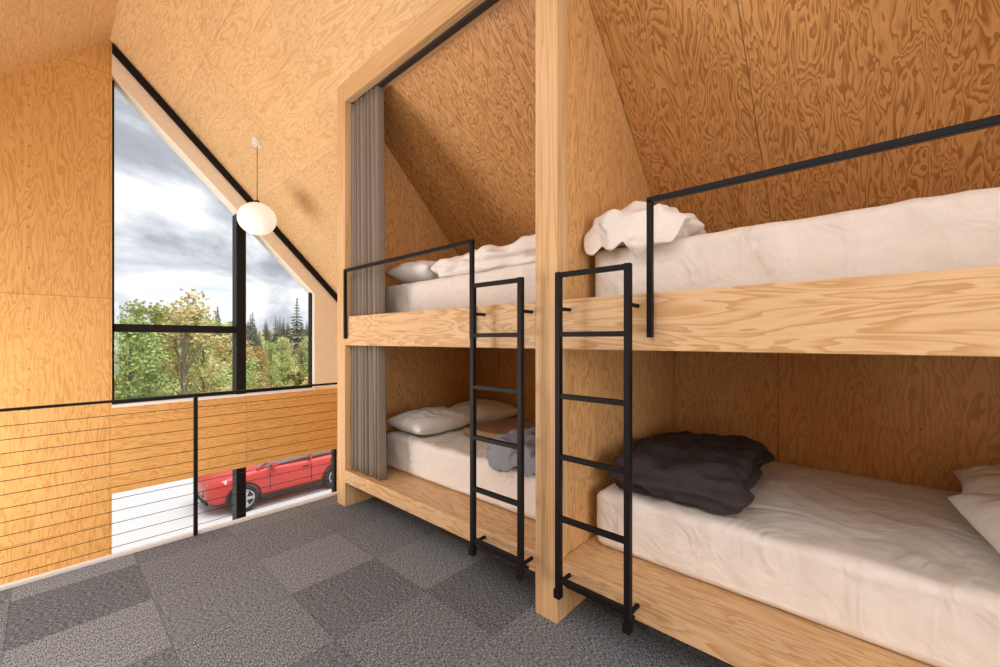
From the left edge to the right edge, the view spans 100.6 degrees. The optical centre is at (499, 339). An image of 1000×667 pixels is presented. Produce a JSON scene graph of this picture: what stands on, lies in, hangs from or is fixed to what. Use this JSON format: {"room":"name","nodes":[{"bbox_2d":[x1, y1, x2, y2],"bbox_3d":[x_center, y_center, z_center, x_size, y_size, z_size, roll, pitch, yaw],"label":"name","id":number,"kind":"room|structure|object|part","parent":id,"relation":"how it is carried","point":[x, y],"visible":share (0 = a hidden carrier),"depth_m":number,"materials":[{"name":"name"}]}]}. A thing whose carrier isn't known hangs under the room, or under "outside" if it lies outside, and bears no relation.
{"room":"bunk bedroom loft","nodes":[
{"label":"bunk bedroom loft","id":0,"kind":"room"},
{"bbox_2d":[0,40,111,584],"bbox_3d":[-5.224,0.692,3.590,0.200,7.916,2.722,0,0,42],"label":"wall","id":1,"kind":"structure","parent":0,"point":[56,114],"depth_m":4.22,"materials":[{"name":"brown wood"}]},
{"bbox_2d":[0,0,118,76],"bbox_3d":[-4.044,-1.917,2.302,3.880,3.314,3.006,0,0,42],"label":"ceiling","id":2,"kind":"structure","parent":0,"point":[32,32],"depth_m":3.81,"materials":[{"name":"brown wood"}]},
{"bbox_2d":[112,54,313,293],"bbox_3d":[-3.568,-1.970,5.410,0.200,2.560,2.200,0,0,42],"label":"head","id":3,"kind":"object","parent":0,"point":[125,83],"visible":0.64,"depth_m":5.09},
{"bbox_2d":[112,42,336,301],"bbox_3d":[-3.325,-1.847,5.506,0.030,2.775,2.670,0,0,42],"label":"channel","id":4,"kind":"object","parent":3,"relation":"attached to","point":[116,52],"visible":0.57,"depth_m":5.13,"materials":[{"name":"metal"}]},
{"bbox_2d":[112,388,336,493],"bbox_3d":[-3.403,1.210,5.591,0.200,0.940,2.690,0,0,42],"label":"spandrel","id":5,"kind":"object","parent":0,"point":[159,416],"visible":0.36,"depth_m":5.25,"materials":[{"name":"brown wood"}]},
{"bbox_2d":[112,79,314,407],"bbox_3d":[-3.553,-1.090,5.396,0.200,3.660,2.200,0,0,42],"label":"window","id":6,"kind":"structure","parent":5,"relation":"attached to","point":[251,393],"depth_m":5.44,"materials":[{"name":"black metal"}]},
{"bbox_2d":[112,324,234,332],"bbox_3d":[-3.913,-0.135,5.061,0.090,0.090,1.220,0,0,42],"label":"transom","id":7,"kind":"object","parent":6,"relation":"attached to","point":[117,327],"visible":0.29,"depth_m":4.98,"materials":[{"name":"black metal"}]},
{"bbox_3d":[-3.463,-0.455,5.510,0.180,2.390,0.110,0,0,42],"label":"mullion","id":8,"kind":"part","parent":6,"relation":"part of","materials":[{"name":"black metal"}]},
{"bbox_2d":[312,277,336,389],"bbox_3d":[-2.663,-0.155,6.405,0.200,1.790,0.490,0,0,42],"label":"panel","id":9,"kind":"object","parent":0,"point":[324,307],"visible":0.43,"depth_m":6.26,"materials":[{"name":"beige wood"}]},
{"bbox_2d":[0,495,734,666],"bbox_3d":[0.218,1.370,0.456,6.690,0.040,5.412,0,0,42],"label":"floor","id":10,"kind":"structure","parent":0,"point":[372,582],"depth_m":2.07,"materials":[{"name":"carpet"}]},
{"bbox_2d":[0,382,336,577],"bbox_3d":[-2.237,0.853,2.683,0.030,0.970,5.382,0,0,42],"label":"cable railing","id":11,"kind":"object","parent":10,"relation":"on","point":[195,396],"visible":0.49,"depth_m":2.80,"materials":[{"name":"black metal"}]},
{"bbox_2d":[337,0,673,623],"bbox_3d":[-0.019,-0.374,3.282,2.194,3.448,1.550,0,0,42],"label":"bunk bed","id":12,"kind":"object","parent":10,"relation":"on","point":[507,120],"visible":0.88,"depth_m":2.70,"materials":[{"name":"brown wood"}]},
{"bbox_3d":[-1.274,-0.373,3.437,0.130,3.447,0.090,0,0,42],"label":"divider post","id":13,"kind":"part","parent":12,"relation":"part of","materials":[{"name":"brown wood"}]},
{"bbox_2d":[351,86,386,479],"bbox_3d":[-1.036,-0.435,3.257,0.453,2.967,0.072,0,0,42],"label":"privacy curtain","id":14,"kind":"object","parent":12,"relation":"hanging from","point":[368,446],"visible":0.9,"depth_m":3.20,"materials":[{"name":"fabric"}]},
{"bbox_2d":[343,239,474,338],"bbox_3d":[-0.696,-0.288,2.831,1.483,0.556,0.029,0,0,42],"label":"guard rail","id":15,"kind":"object","parent":12,"relation":"attached to","point":[471,242],"visible":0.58,"depth_m":2.67,"materials":[{"name":"black metal"}]},
{"bbox_2d":[385,263,534,312],"bbox_3d":[0.095,-0.254,3.328,1.774,0.405,1.264,0,0,42],"label":"mattress","id":16,"kind":"object","parent":12,"relation":"on","point":[444,292],"visible":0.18,"depth_m":2.85,"materials":[{"name":"fabric"}]},
{"bbox_2d":[385,260,439,282],"bbox_3d":[-0.576,-0.555,3.498,0.500,0.190,0.580,0,0,37],"label":"pillow","id":17,"kind":"object","parent":16,"relation":"on","point":[409,272],"visible":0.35,"depth_m":3.28,"materials":[{"name":"fabric"}]},
{"bbox_2d":[431,234,534,277],"bbox_3d":[0.105,-0.555,2.949,1.174,0.210,0.789,0,0,42],"label":"duvet","id":18,"kind":"object","parent":16,"relation":"on","point":[522,251],"visible":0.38,"depth_m":2.62,"materials":[{"name":"white fabric"}]},
{"bbox_3d":[-0.009,-1.312,3.293,1.934,1.492,1.480,0,0,42],"label":"slope panel","id":19,"kind":"part","parent":12,"relation":"part of","materials":[{"name":"brown wood"}]},
{"bbox_2d":[386,417,534,519],"bbox_3d":[0.094,0.908,3.328,1.769,0.288,1.264,0,0,42],"label":"mattress","id":20,"kind":"object","parent":12,"relation":"on","point":[443,459],"visible":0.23,"depth_m":2.93,"materials":[{"name":"fabric"}]},
{"bbox_2d":[386,406,469,434],"bbox_3d":[-0.577,0.678,3.526,0.459,0.189,0.640,0,0,39],"label":"pillow","id":21,"kind":"object","parent":20,"relation":"on","point":[439,419],"visible":0.98,"depth_m":3.37,"materials":[{"name":"fabric"}]},
{"bbox_2d":[449,399,516,422],"bbox_3d":[-0.160,0.675,3.985,0.600,0.194,0.459,0,0,-45],"label":"pillow","id":22,"kind":"object","parent":20,"relation":"on","point":[487,410],"visible":0.69,"depth_m":3.85,"materials":[{"name":"fabric"}]},
{"bbox_2d":[462,418,534,438],"bbox_3d":[0.075,0.728,3.379,0.539,0.079,0.615,0,0,42],"label":"folded blanket","id":23,"kind":"object","parent":20,"relation":"on","point":[492,429],"visible":0.45,"depth_m":3.33,"materials":[{"name":"brown fabric"}]},
{"bbox_2d":[486,427,534,476],"bbox_3d":[0.201,0.698,2.681,0.579,0.221,0.547,0,0,42],"label":"duvet","id":24,"kind":"object","parent":20,"relation":"on","point":[500,458],"visible":0.44,"depth_m":2.53,"materials":[{"name":"grey fabric"}]},
{"bbox_2d":[469,277,533,580],"bbox_3d":[0.002,0.423,2.142,0.362,1.453,0.110,0,0,42],"label":"ladder","id":25,"kind":"object","parent":12,"relation":"attached to","point":[519,560],"visible":1,"depth_m":2.05,"materials":[{"name":"black metal"}]},
{"bbox_3d":[0.499,0.400,3.851,1.934,1.900,0.010,0,0,42],"label":"panel","id":26,"kind":"part","parent":12,"relation":"part of","materials":[{"name":"brown wood"}]},
{"bbox_3d":[0.253,-0.373,2.048,0.130,3.447,0.090,0,0,42],"label":"divider post","id":27,"kind":"part","parent":12,"relation":"part of","materials":[{"name":"brown wood"}]},
{"bbox_2d":[563,0,999,666],"bbox_3d":[1.601,-0.374,1.808,2.186,3.448,1.550,0,0,42],"label":"bunk bed","id":28,"kind":"object","parent":10,"relation":"on","point":[892,377],"visible":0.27,"depth_m":2.02,"materials":[{"name":"brown wood"}]},
{"bbox_2d":[553,262,639,635],"bbox_3d":[0.407,0.423,1.772,0.359,1.453,0.110,0,0,42],"label":"ladder","id":29,"kind":"object","parent":28,"relation":"attached to","point":[627,610],"visible":1,"depth_m":1.71,"materials":[{"name":"black metal"}]},
{"bbox_3d":[1.563,-1.312,1.863,2.056,1.492,1.480,0,0,42],"label":"slope panel","id":30,"kind":"part","parent":28,"relation":"part of","materials":[{"name":"brown wood"}]},
{"bbox_2d":[595,187,999,296],"bbox_3d":[1.621,-0.262,1.939,1.985,0.420,1.263,0,0,42],"label":"mattress","id":31,"kind":"object","parent":28,"relation":"on","point":[960,230],"visible":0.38,"depth_m":1.49,"materials":[{"name":"fabric"}]},
{"bbox_2d":[584,201,706,256],"bbox_3d":[0.844,-0.550,2.205,0.503,0.341,0.846,0,0,43],"label":"duvet","id":32,"kind":"object","parent":31,"relation":"on","point":[626,227],"visible":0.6,"depth_m":1.98,"materials":[{"name":"white fabric"}]},
{"bbox_2d":[597,462,999,666],"bbox_3d":[1.625,0.907,1.936,1.974,0.290,1.262,0,0,42],"label":"mattress","id":33,"kind":"object","parent":28,"relation":"on","point":[897,567],"visible":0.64,"depth_m":1.62,"materials":[{"name":"fabric"}]},
{"bbox_2d":[608,431,774,514],"bbox_3d":[1.073,0.662,2.302,0.703,0.206,1.063,0,0,38],"label":"duvet","id":34,"kind":"object","parent":33,"relation":"on","point":[714,473],"visible":0.92,"depth_m":2.01,"materials":[{"name":"black fabric"}]},
{"bbox_2d":[947,493,999,553],"bbox_3d":[1.906,0.659,1.322,0.540,0.224,0.660,0,0,35],"label":"pillow","id":35,"kind":"object","parent":33,"relation":"on","point":[981,510],"visible":1,"depth_m":1.51,"materials":[{"name":"fabric"}]},
{"bbox_2d":[953,465,999,493],"bbox_3d":[2.311,0.669,1.737,0.560,0.205,0.540,0,0,-45],"label":"pillow","id":36,"kind":"object","parent":33,"relation":"on","point":[978,478],"visible":0.69,"depth_m":1.81,"materials":[{"name":"fabric"}]},
{"bbox_2d":[646,114,999,337],"bbox_3d":[1.150,-0.288,1.151,1.511,0.556,0.029,0,0,42],"label":"guard rail","id":37,"kind":"object","parent":28,"relation":"attached to","point":[992,121],"depth_m":1.34,"materials":[{"name":"black metal"}]},
{"bbox_3d":[2.070,0.400,2.421,2.056,1.900,0.010,0,0,42],"label":"panel","id":38,"kind":"part","parent":28,"relation":"part of","materials":[{"name":"brown wood"}]},
{"bbox_2d":[110,0,654,293],"bbox_3d":[0.124,-1.917,2.573,9.680,3.314,3.006,0,0,42],"label":"ceiling","id":39,"kind":"structure","parent":0,"point":[235,72],"depth_m":4.00,"materials":[{"name":"beige wood"}]},
{"bbox_2d":[237,137,276,234],"bbox_3d":[-2.667,-1.682,4.558,0.382,1.045,0.382,0,0,42],"label":"pendant lamp","id":40,"kind":"object","parent":39,"relation":"hanging from","point":[256,218],"visible":1,"depth_m":4.45,"materials":[{"name":"white glass"}]},
{"bbox_3d":[-2.667,-1.330,4.558,0.382,0.341,0.382,0,0,42],"label":"lamp shade","id":41,"kind":"part","parent":40,"relation":"part of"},
{"bbox_3d":[-2.667,-1.818,4.558,0.050,0.672,0.048,0,0,42],"label":"cord","id":42,"kind":"part","parent":40,"relation":"part of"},
{"bbox_3d":[0.218,1.536,0.456,6.690,0.289,5.412,0,0,42],"label":"floor structure","id":43,"kind":"structure","parent":0,"visible":0},
{"bbox_2d":[0,491,336,590],"bbox_3d":[-2.270,1.507,2.720,0.040,0.346,5.412,0,0,42],"label":"trim","id":44,"kind":"structure","parent":43,"relation":"attached to","point":[168,540],"depth_m":2.69,"materials":[{"name":"white paint"}]},
{"bbox_3d":[-0.832,4.600,1.411,9.530,0.200,5.412,0,0,42],"label":"floor","id":45,"kind":"structure","parent":0,"visible":0},
{"bbox_2d":[232,467,245,519],"bbox_3d":[-3.463,3.090,5.510,0.180,2.820,0.110,0,0,42],"label":"mullion","id":46,"kind":"object","parent":45,"relation":"on","point":[241,477],"visible":0.22,"depth_m":5.45,"materials":[{"name":"black metal"}]},
{"label":"outside","id":47,"kind":"structure","parent":0,"visible":0},
{"bbox_2d":[114,332,305,388],"bbox_3d":[-54.179,0.875,83.100,150.000,8.133,190.000,0,0,42],"label":"ground","id":48,"kind":"structure","parent":47,"point":[263,342],"depth_m":115.34,"materials":[{"name":"green plant"}]},
{"bbox_2d":[114,289,307,399],"bbox_3d":[-18.274,1.154,33.010,7.386,7.232,37.141,0,0,-9],"label":"deciduous trees","id":49,"kind":"object","parent":48,"relation":"on","point":[148,370],"visible":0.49,"depth_m":19.63,"materials":[{"name":"green plant"}]},
{"bbox_2d":[114,339,307,398],"bbox_3d":[-27.402,1.498,50.752,54.495,6.588,59.246,0,0,42],"label":"thicket","id":50,"kind":"object","parent":48,"relation":"on","point":[296,374],"visible":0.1,"depth_m":41.28,"materials":[{"name":"green plant"}]},
{"bbox_2d":[114,298,307,359],"bbox_3d":[-46.390,-2.421,103.077,95.110,14.477,146.530,0,0,42],"label":"conifer forest","id":51,"kind":"object","parent":48,"relation":"on","point":[298,334],"visible":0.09,"depth_m":87.00,"materials":[{"name":"green plant"}]},
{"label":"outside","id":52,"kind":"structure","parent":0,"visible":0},
{"bbox_2d":[112,478,330,553],"bbox_3d":[-8.502,4.805,11.117,14.460,0.290,55.000,0,0,42],"label":"ground","id":53,"kind":"structure","parent":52,"point":[145,498],"depth_m":11.34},
{"bbox_2d":[198,450,330,510],"bbox_3d":[-6.662,3.804,12.887,2.147,1.692,4.431,0,0,42],"label":"car","id":54,"kind":"object","parent":53,"relation":"on","point":[205,485],"visible":0.36,"depth_m":11.73,"materials":[{"name":"red paint"}]},
{"bbox_3d":[-6.356,3.344,13.222,1.754,0.734,3.162,0,0,42],"label":"greenhouse glass","id":55,"kind":"part","parent":54,"relation":"part of","materials":[{"name":"glass"}]},
{"bbox_3d":[-2.535,3.165,6.545,0.200,2.970,0.110,0,0,42],"label":"panel","id":56,"kind":"object","parent":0,"visible":0},
{"bbox_2d":[331,449,336,492],"bbox_3d":[-2.600,3.090,6.503,0.090,2.820,0.040,0,0,42],"label":"door frame","id":57,"kind":"structure","parent":56,"relation":"attached to","point":[333,456],"depth_m":6.48,"materials":[{"name":"black metal"}]}
]}

